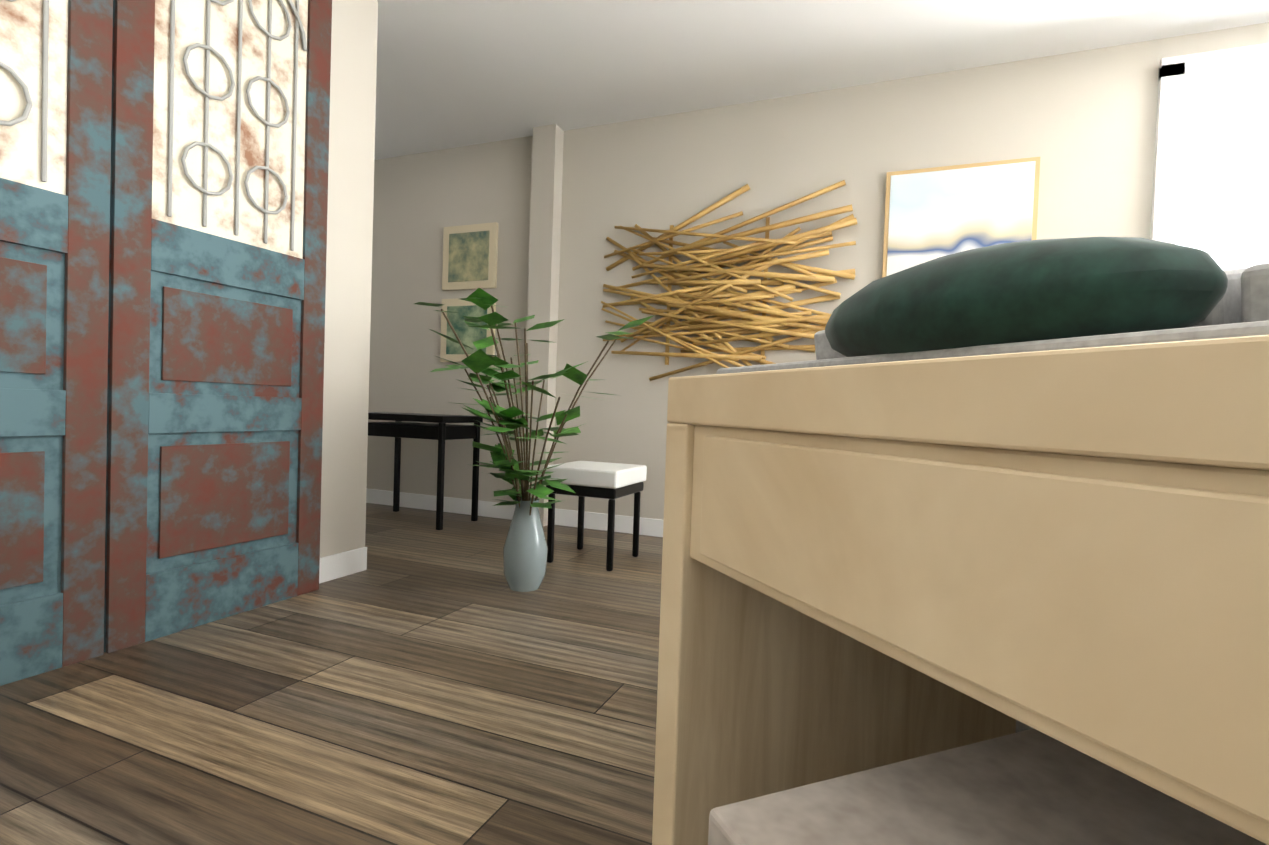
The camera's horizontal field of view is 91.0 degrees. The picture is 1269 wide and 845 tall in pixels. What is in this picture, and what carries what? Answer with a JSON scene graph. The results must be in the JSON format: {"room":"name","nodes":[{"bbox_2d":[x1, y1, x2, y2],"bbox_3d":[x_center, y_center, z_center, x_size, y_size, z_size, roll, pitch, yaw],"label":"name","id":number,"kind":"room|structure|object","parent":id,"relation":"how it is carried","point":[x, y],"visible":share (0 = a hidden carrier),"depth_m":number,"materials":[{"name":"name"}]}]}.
{"room":"living room","nodes":[
{"label":"living room","id":0,"kind":"room"},
{"bbox_2d":[0,503,662,844],"bbox_3d":[0.128,0.805,-1.078,8.900,0.060,9.050,3,1,22],"label":"floor","id":1,"kind":"structure","parent":0,"point":[421,680],"depth_m":1.46,"materials":[{"name":"brown wood"}]},
{"bbox_2d":[368,412,482,529],"bbox_3d":[-1.349,0.278,3.880,0.680,0.660,0.380,3,1,22],"label":"table","id":2,"kind":"object","parent":1,"relation":"on","point":[441,432],"visible":0.75,"depth_m":3.73,"materials":[{"name":"black wood"}]},
{"bbox_2d":[415,288,652,591],"bbox_3d":[-0.446,0.092,2.486,0.942,1.157,1.061,3,1,22],"label":"potted plant","id":3,"kind":"object","parent":1,"relation":"on","point":[525,549],"visible":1,"depth_m":2.46,"materials":[{"name":"green plant"}]},
{"bbox_2d":[543,461,646,570],"bbox_3d":[-0.190,0.438,3.030,0.380,0.460,0.380,3,1,22],"label":"stool","id":4,"kind":"object","parent":1,"relation":"on","point":[611,482],"visible":0.96,"depth_m":2.89,"materials":[{"name":"white fabric"}]},
{"bbox_2d":[652,335,1268,844],"bbox_3d":[0.606,0.376,-0.001,0.530,0.780,1.750,1,1,-23],"label":"console table","id":5,"kind":"object","parent":1,"relation":"on","point":[868,565],"visible":1,"depth_m":0.35,"materials":[{"name":"brown wood"}]},
{"bbox_2d":[708,728,1266,844],"bbox_3d":[0.436,0.521,0.020,0.441,0.485,1.070,1,1,-23],"label":"upholstered bench","id":6,"kind":"object","parent":1,"relation":"on","point":[1033,786],"visible":0.77,"depth_m":0.42,"materials":[{"name":"fabric"}]},
{"bbox_2d":[716,237,1268,732],"bbox_3d":[1.207,0.252,0.555,1.016,1.040,2.920,1,1,-23],"label":"sofa","id":7,"kind":"object","parent":1,"relation":"on","point":[1052,295],"visible":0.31,"depth_m":0.88,"materials":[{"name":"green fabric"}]},
{"bbox_2d":[320,0,377,557],"bbox_3d":[-1.811,-0.567,1.241,0.150,2.440,3.200,3,1,22],"label":"wall","id":8,"kind":"structure","parent":0,"point":[354,31],"depth_m":2.58,"materials":[{"name":"beige paint"}]},
{"bbox_2d":[0,0,331,685],"bbox_3d":[-1.474,-0.547,1.741,0.074,2.400,1.420,3,1,22],"label":"doors","id":9,"kind":"structure","parent":8,"relation":"in","point":[163,200],"depth_m":1.85,"materials":[{"name":"paint"}]},
{"bbox_2d":[319,547,366,583],"bbox_3d":[-1.776,0.606,1.238,0.011,0.100,3.200,3,1,22],"label":"baseboard","id":10,"kind":"structure","parent":8,"relation":"attached to","point":[338,565],"depth_m":2.60,"materials":[{"name":"white wood"}]},
{"bbox_2d":[523,124,563,525],"bbox_3d":[-0.571,-0.586,3.866,0.160,2.440,0.099,3,1,22],"label":"pillar","id":11,"kind":"structure","parent":0,"point":[545,219],"depth_m":3.82,"materials":[{"name":"beige paint"}]},
{"bbox_2d":[366,22,1268,519],"bbox_3d":[1.854,-0.483,3.012,8.600,2.440,0.150,3,1,22],"label":"wall","id":12,"kind":"structure","parent":0,"point":[1080,126],"depth_m":3.59,"materials":[{"name":"beige paint"}]},
{"bbox_2d":[366,488,515,519],"bbox_3d":[-1.432,0.546,4.276,1.649,0.100,0.011,3,1,22],"label":"baseboard","id":13,"kind":"structure","parent":12,"relation":"attached to","point":[410,500],"depth_m":4.21,"materials":[{"name":"white wood"}]},
{"bbox_2d":[440,297,495,361],"bbox_3d":[-1.103,-0.610,4.122,0.420,0.420,0.027,3,1,22],"label":"picture frame","id":14,"kind":"object","parent":12,"relation":"attached to","point":[467,335],"visible":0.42,"depth_m":4.13,"materials":[{"name":"beige"}]},
{"bbox_2d":[442,222,497,290],"bbox_3d":[-1.087,-1.090,4.111,0.420,0.420,0.027,3,1,22],"label":"picture frame","id":15,"kind":"object","parent":12,"relation":"attached to","point":[470,254],"visible":1,"depth_m":4.09,"materials":[{"name":"beige"}]},
{"bbox_2d":[555,508,663,536],"bbox_3d":[2.625,0.724,2.620,6.780,0.100,0.011,3,1,22],"label":"baseboard","id":16,"kind":"structure","parent":12,"relation":"attached to","point":[598,521],"depth_m":3.76,"materials":[{"name":"white wood"}]},
{"bbox_2d":[601,180,856,380],"bbox_3d":[0.468,-0.719,3.446,1.418,1.180,0.090,3,1,22],"label":"wall sculpture","id":17,"kind":"object","parent":12,"relation":"attached to","point":[703,295],"visible":0.81,"depth_m":3.41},
{"bbox_2d":[882,157,1040,277],"bbox_3d":[1.565,-0.923,3.026,0.660,0.640,0.033,3,1,22],"label":"framed painting","id":18,"kind":"object","parent":12,"relation":"attached to","point":[933,213],"visible":0.56,"depth_m":3.01,"materials":[{"name":"brown wood"}]},
{"bbox_2d":[1150,43,1268,269],"bbox_3d":[3.861,-0.422,2.083,3.480,2.160,0.047,3,1,22],"label":"window panel","id":19,"kind":"object","parent":12,"relation":"attached to","point":[1211,181],"visible":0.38,"depth_m":2.65,"materials":[{"name":"white"}]},
{"bbox_2d":[374,0,1268,159],"bbox_3d":[0.214,-1.702,-1.137,8.900,0.080,9.050,3,1,22],"label":"ceiling","id":20,"kind":"structure","parent":0,"point":[454,73],"depth_m":2.92,"materials":[{"name":"white paint"}]}
]}

